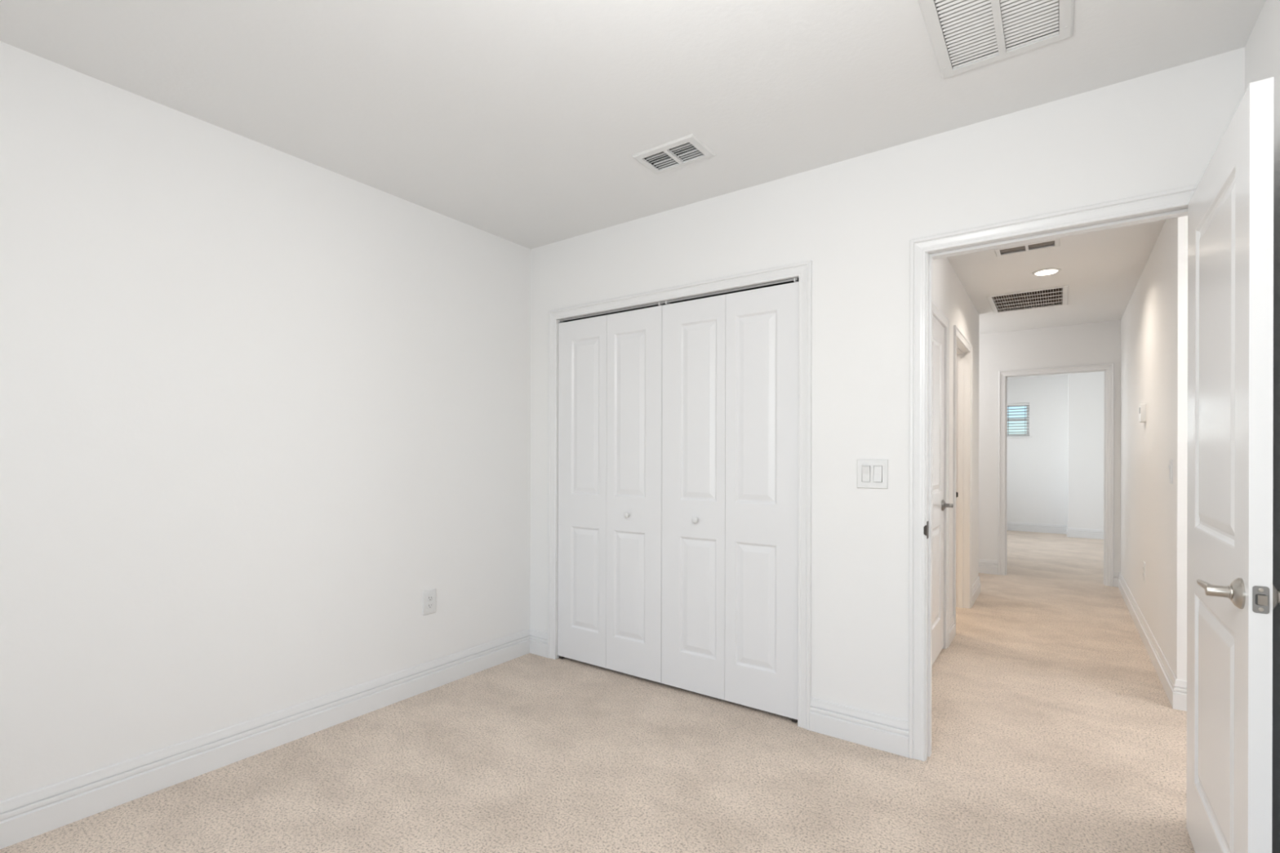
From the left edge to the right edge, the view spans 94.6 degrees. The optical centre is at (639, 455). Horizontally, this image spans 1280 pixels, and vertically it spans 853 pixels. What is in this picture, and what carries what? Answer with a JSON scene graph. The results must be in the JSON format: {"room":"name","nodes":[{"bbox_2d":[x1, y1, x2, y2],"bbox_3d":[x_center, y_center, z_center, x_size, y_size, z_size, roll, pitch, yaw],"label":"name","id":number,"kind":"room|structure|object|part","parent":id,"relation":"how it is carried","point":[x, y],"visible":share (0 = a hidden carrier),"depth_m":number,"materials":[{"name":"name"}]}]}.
{"room":"empty bedroom","nodes":[
{"label":"empty bedroom","id":0,"kind":"room"},
{"bbox_2d":[0,41,530,801],"bbox_3d":[-1.951,-0.034,1.855,0.100,2.440,4.300,0,0,35],"label":"wall","id":1,"kind":"structure","parent":0,"point":[259,402],"depth_m":2.25,"materials":[{"name":"white paint"}]},
{"bbox_2d":[0,629,529,848],"bbox_3d":[-1.877,1.118,1.863,0.016,0.137,4.200,0,0,35],"label":"baseboard","id":2,"kind":"structure","parent":1,"relation":"attached to","point":[23,817],"depth_m":2.25,"materials":[{"name":"white paint"}]},
{"bbox_2d":[422,588,435,615],"bbox_3d":[-1.070,0.745,3.005,0.008,0.122,0.076,0,0,35],"label":"wall outlet","id":3,"kind":"object","parent":1,"relation":"attached to","point":[428,596],"visible":1,"depth_m":3.00,"materials":[{"name":"white plastic"}]},
{"bbox_2d":[426,595,432,601],"bbox_3d":[-1.070,0.725,3.005,0.008,0.029,0.034,0,0,35],"label":"receptacle","id":4,"kind":"object","parent":3,"relation":"attached to","point":[429,597],"depth_m":3.00,"materials":[{"name":"grey plastic"}]},
{"bbox_2d":[426,602,432,608],"bbox_3d":[-1.070,0.764,3.005,0.008,0.029,0.034,0,0,35],"label":"receptacle","id":5,"kind":"object","parent":3,"relation":"attached to","point":[429,605],"depth_m":3.00,"materials":[{"name":"grey plastic"}]},
{"bbox_2d":[0,530,1195,852],"bbox_3d":[2.458,1.237,4.180,4.600,0.080,13.200,0,0,35],"label":"floor","id":6,"kind":"structure","parent":0,"point":[1055,728],"depth_m":2.26,"materials":[{"name":"carpet"}]},
{"bbox_2d":[0,0,1266,378],"bbox_3d":[2.464,-1.303,4.180,4.600,0.120,13.200,0,0,35],"label":"ceiling","id":7,"kind":"structure","parent":0,"point":[522,122],"depth_m":1.98,"materials":[{"name":"white paint"}]},
{"bbox_2d":[631,133,715,174],"bbox_3d":[0.141,-1.395,2.453,0.292,0.308,0.192,0,0,35],"label":"ceiling vent","id":8,"kind":"object","parent":7,"relation":"in","point":[690,146],"visible":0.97,"depth_m":2.45,"materials":[{"name":"white metal"}]},
{"bbox_2d":[917,0,1074,79],"bbox_3d":[1.004,-1.392,1.657,0.348,0.310,0.467,0,0,35],"label":"ceiling vent","id":9,"kind":"object","parent":7,"relation":"in","point":[973,28],"visible":1,"depth_m":1.72,"materials":[{"name":"white metal"}]},
{"bbox_2d":[986,284,1068,313],"bbox_3d":[3.099,-1.388,4.716,0.520,0.308,0.670,0,0,35],"label":"ceiling vent","id":10,"kind":"object","parent":7,"relation":"in","point":[1023,299],"visible":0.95,"depth_m":4.84,"materials":[{"name":"white metal"}]},
{"bbox_2d":[994,237,1060,256],"bbox_3d":[2.308,-1.390,3.521,0.324,0.307,0.161,0,0,35],"label":"ceiling vent","id":11,"kind":"object","parent":7,"relation":"in","point":[1056,242],"visible":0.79,"depth_m":3.52,"materials":[{"name":"white metal"}]},
{"bbox_2d":[1031,267,1061,275],"bbox_3d":[2.745,-1.239,3.989,0.164,0.007,0.164,0,0,35],"label":"recessed light","id":12,"kind":"object","parent":7,"relation":"in","point":[1050,271],"visible":1,"depth_m":3.98,"materials":[{"name":"white paint"}]},
{"bbox_2d":[529,47,1244,721],"bbox_3d":[1.117,-0.027,2.375,4.500,2.440,0.100,0,0,35],"label":"wall","id":13,"kind":"structure","parent":0,"point":[856,219],"depth_m":2.44,"materials":[{"name":"white paint"}]},
{"bbox_2d":[529,629,547,657],"bbox_3d":[-0.607,1.121,3.526,0.160,0.137,0.016,0,0,35],"label":"baseboard","id":14,"kind":"structure","parent":13,"relation":"attached to","point":[538,640],"depth_m":3.52,"materials":[{"name":"white paint"}]},
{"bbox_2d":[558,277,798,323],"bbox_3d":[0.140,-0.783,3.074,1.458,0.019,0.090,0,0,35],"label":"door track","id":15,"kind":"object","parent":13,"relation":"attached to","point":[793,280],"visible":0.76,"depth_m":2.98,"materials":[{"name":"silver metal"}]},
{"bbox_2d":[557,305,662,683],"bbox_3d":[-0.184,0.202,3.251,0.724,1.968,0.063,0,0,35],"label":"door","id":16,"kind":"structure","parent":15,"relation":"hanging from","point":[610,531],"depth_m":3.23,"materials":[{"name":"white paint"}]},
{"bbox_3d":[-0.070,0.317,3.149,0.031,0.031,0.030,0,0,35],"label":"knob","id":17,"kind":"part","parent":16,"relation":"part of","materials":[{"name":"white plastic"}]},
{"bbox_2d":[661,280,798,722],"bbox_3d":[0.408,0.204,2.829,0.724,1.968,0.063,0,0,35],"label":"door","id":18,"kind":"structure","parent":15,"relation":"hanging from","point":[730,582],"depth_m":2.81,"materials":[{"name":"white paint"}]},
{"bbox_3d":[0.272,0.317,2.906,0.031,0.031,0.030,0,0,35],"label":"knob","id":19,"kind":"part","parent":18,"relation":"part of","materials":[{"name":"white plastic"}]},
{"bbox_2d":[547,260,812,730],"bbox_3d":[0.102,0.171,3.024,1.574,2.041,0.016,0,0,35],"label":"door frame","id":20,"kind":"structure","parent":13,"relation":"attached to","point":[803,270],"depth_m":2.63,"materials":[{"name":"white paint"}]},
{"bbox_2d":[809,697,908,757],"bbox_3d":[0.903,1.124,2.453,0.397,0.137,0.016,0,0,35],"label":"baseboard","id":21,"kind":"structure","parent":13,"relation":"attached to","point":[875,731],"depth_m":2.44,"materials":[{"name":"white paint"}]},
{"bbox_2d":[857,458,888,488],"bbox_3d":[0.952,0.075,2.422,0.122,0.120,0.012,0,0,35],"label":"light switch","id":22,"kind":"object","parent":13,"relation":"attached to","point":[866,475],"visible":1,"depth_m":2.42,"materials":[{"name":"white plastic"}]},
{"bbox_2d":[908,184,1197,761],"bbox_3d":[1.475,0.172,2.120,0.917,2.045,0.133,0,0,35],"label":"door frame","id":23,"kind":"structure","parent":13,"relation":"attached to","point":[1171,203],"depth_m":2.31,"materials":[{"name":"white paint"}]},
{"bbox_3d":[1.090,0.171,2.322,0.057,2.045,0.016,0,0,35],"label":"casing","id":24,"kind":"part","parent":23,"relation":"part of","materials":[{"name":"white paint"}]},
{"bbox_3d":[1.125,0.292,2.316,0.045,0.067,0.008,0,0,-44],"label":"strike plate","id":25,"kind":"part","parent":23,"relation":"part of","materials":[{"name":"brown metal"}]},
{"bbox_2d":[1186,76,1279,852],"bbox_3d":[1.532,0.190,1.556,0.154,1.972,0.769,0,0,35],"label":"door","id":26,"kind":"structure","parent":13,"relation":"in","point":[1232,595],"depth_m":1.36,"materials":[{"name":"white paint"}]},
{"bbox_3d":[1.333,0.306,1.369,0.047,0.031,0.122,0,0,35],"label":"lever handle","id":27,"kind":"part","parent":26,"relation":"part of","materials":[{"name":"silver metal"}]},
{"bbox_3d":[1.315,0.305,1.250,0.025,0.058,0.002,0,0,35],"label":"latch plate","id":28,"kind":"part","parent":26,"relation":"part of","materials":[{"name":"silver metal"}]},
{"bbox_3d":[1.420,0.306,1.307,0.047,0.031,0.122,0,0,35],"label":"lever handle","id":29,"kind":"part","parent":26,"relation":"part of","materials":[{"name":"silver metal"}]},
{"bbox_2d":[933,257,978,619],"bbox_3d":[1.974,-0.025,3.863,0.100,2.440,3.320,0,0,35],"label":"wall","id":30,"kind":"structure","parent":0,"point":[949,294],"depth_m":4.04,"materials":[{"name":"white paint"}]},
{"bbox_2d":[933,300,949,648],"bbox_3d":[1.660,0.172,3.406,0.116,2.045,0.774,0,0,35],"label":"door frame","id":31,"kind":"structure","parent":30,"relation":"attached to","point":[938,313],"depth_m":3.65,"materials":[{"name":"white paint"}]},
{"bbox_3d":[1.908,0.173,3.670,0.016,2.045,0.057,0,0,35],"label":"casing","id":32,"kind":"part","parent":31,"relation":"part of","materials":[{"name":"white paint"}]},
{"bbox_2d":[932,315,953,664],"bbox_3d":[1.701,0.195,3.377,0.094,1.970,0.651,0,0,35],"label":"door","id":33,"kind":"structure","parent":30,"relation":"in","point":[939,504],"depth_m":3.47,"materials":[{"name":"white paint"}]},
{"bbox_3d":[1.843,0.302,3.537,0.047,0.031,0.122,0,0,35],"label":"lever handle","id":34,"kind":"part","parent":33,"relation":"part of","materials":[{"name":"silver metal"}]},
{"bbox_2d":[948,614,955,645],"bbox_3d":[2.007,1.127,3.813,0.016,0.137,0.256,0,0,35],"label":"baseboard","id":35,"kind":"structure","parent":30,"relation":"attached to","point":[951,621],"depth_m":3.81,"materials":[{"name":"white paint"}]},
{"bbox_2d":[952,324,972,635],"bbox_3d":[2.316,0.164,4.325,0.122,2.065,0.896,0,0,35],"label":"door frame","id":36,"kind":"structure","parent":30,"relation":"attached to","point":[962,348],"depth_m":4.63,"materials":[{"name":"white paint"}]},
{"bbox_3d":[2.111,0.163,3.956,0.016,2.065,0.057,0,0,35],"label":"casing","id":37,"kind":"part","parent":36,"relation":"part of","materials":[{"name":"white paint"}]},
{"bbox_3d":[2.598,0.164,4.640,0.016,2.065,0.057,0,0,35],"label":"casing","id":38,"kind":"part","parent":36,"relation":"part of","materials":[{"name":"white paint"}]},
{"bbox_2d":[971,576,980,606],"bbox_3d":[2.138,1.127,5.410,1.653,0.137,0.636,0,0,35],"label":"baseboard","id":39,"kind":"structure","parent":30,"relation":"attached to","point":[975,588],"depth_m":4.90,"materials":[{"name":"white paint"}]},
{"bbox_2d":[1007,375,1068,524],"bbox_3d":[5.618,-0.016,9.812,2.422,2.440,0.100,0,0,35],"label":"wall","id":40,"kind":"structure","parent":0,"point":[1037,464],"depth_m":9.27,"materials":[{"name":"white paint"}]},
{"bbox_2d":[1007,406,1031,437],"bbox_3d":[6.055,-0.563,9.486,0.380,0.556,0.117,0,0,35],"label":"window","id":41,"kind":"structure","parent":40,"relation":"in","point":[1028,410],"depth_m":9.42,"materials":[{"name":"white plastic"}]},
{"bbox_2d":[1007,402,1029,435],"bbox_3d":[6.047,-0.576,9.475,0.332,0.526,0.046,0,0,35],"label":"window blind","id":42,"kind":"object","parent":41,"relation":"attached to","point":[1027,404],"visible":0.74,"depth_m":9.46,"materials":[{"name":"white plastic"}]},
{"bbox_3d":[6.047,-0.328,9.476,0.332,0.030,0.036,0,0,35],"label":"rail","id":43,"kind":"part","parent":42,"relation":"part of","materials":[{"name":"white plastic"}]},
{"bbox_3d":[6.040,-0.297,9.466,0.380,0.025,0.067,0,0,35],"label":"sill","id":44,"kind":"part","parent":41,"relation":"part of","materials":[{"name":"white paint"}]},
{"bbox_2d":[1007,521,1067,533],"bbox_3d":[5.512,1.135,9.581,2.322,0.137,0.396,0,0,35],"label":"baseboard","id":45,"kind":"structure","parent":40,"relation":"attached to","point":[1020,526],"depth_m":9.28,"materials":[{"name":"white paint"}]},
{"bbox_2d":[978,320,1120,572],"bbox_3d":[3.671,-0.021,5.969,3.500,2.440,0.100,0,0,35],"label":"wall","id":46,"kind":"structure","parent":0,"point":[1095,343],"depth_m":5.84,"materials":[{"name":"white paint"}]},
{"bbox_2d":[978,559,998,574],"bbox_3d":[2.906,1.129,6.440,1.713,0.137,0.016,0,0,35],"label":"baseboard","id":47,"kind":"structure","parent":46,"relation":"attached to","point":[986,566],"depth_m":5.99,"materials":[{"name":"white paint"}]},
{"bbox_2d":[998,363,1114,586],"bbox_3d":[4.012,0.175,5.727,0.907,2.051,0.133,0,0,35],"label":"door frame","id":48,"kind":"structure","parent":46,"relation":"attached to","point":[1108,368],"depth_m":5.60,"materials":[{"name":"white paint"}]},
{"bbox_3d":[3.632,0.174,5.926,0.057,2.051,0.016,0,0,35],"label":"casing","id":49,"kind":"part","parent":48,"relation":"part of","materials":[{"name":"white paint"}]},
{"bbox_3d":[4.325,0.176,5.433,0.057,2.051,0.016,0,0,35],"label":"casing","id":50,"kind":"part","parent":48,"relation":"part of","materials":[{"name":"white paint"}]},
{"bbox_2d":[1113,571,1119,586],"bbox_3d":[4.365,1.133,5.403,0.048,0.137,0.016,0,0,35],"label":"baseboard","id":51,"kind":"structure","parent":46,"relation":"attached to","point":[1116,574],"depth_m":5.40,"materials":[{"name":"white paint"}]},
{"bbox_2d":[1067,371,1104,529],"bbox_3d":[6.975,-0.013,8.615,1.178,2.440,0.480,0,0,35],"label":"wall","id":52,"kind":"structure","parent":0,"point":[1086,389],"depth_m":8.64,"materials":[{"name":"white paint"}]},
{"bbox_2d":[1066,527,1103,539],"bbox_3d":[6.822,1.139,8.417,1.194,0.137,0.016,0,0,35],"label":"baseboard","id":53,"kind":"structure","parent":52,"relation":"attached to","point":[1071,532],"depth_m":8.63,"materials":[{"name":"white paint"}]},
{"bbox_2d":[1120,0,1279,852],"bbox_3d":[1.919,-0.025,1.811,0.120,2.440,8.710,0,0,35],"label":"wall","id":54,"kind":"structure","parent":0,"point":[1154,320],"depth_m":3.04,"materials":[{"name":"white paint"}]},
{"bbox_2d":[1138,403,1146,422],"bbox_3d":[3.287,-0.277,3.863,0.026,0.118,0.110,0,0,35],"label":"thermostat","id":55,"kind":"object","parent":54,"relation":"attached to","point":[1142,407],"visible":1,"depth_m":3.82,"materials":[{"name":"white plastic"}]},
{"bbox_2d":[1142,561,1145,581],"bbox_3d":[3.289,0.755,3.853,0.008,0.122,0.076,0,0,35],"label":"wall outlet","id":56,"kind":"object","parent":54,"relation":"attached to","point":[1144,562],"visible":1,"depth_m":3.83,"materials":[{"name":"white plastic"}]},
{"bbox_2d":[1118,572,1186,711],"bbox_3d":[3.997,1.132,3.708,1.346,0.137,3.206,0,0,35],"label":"baseboard","id":57,"kind":"structure","parent":54,"relation":"attached to","point":[1175,690],"depth_m":3.27,"materials":[{"name":"white paint"}]},
{"bbox_2d":[1168,459,1173,484],"bbox_3d":[2.640,0.080,2.942,0.012,0.120,0.070,0,0,35],"label":"light switch","id":58,"kind":"object","parent":54,"relation":"attached to","point":[1171,461],"visible":1,"depth_m":2.92,"materials":[{"name":"white plastic"}]}
]}

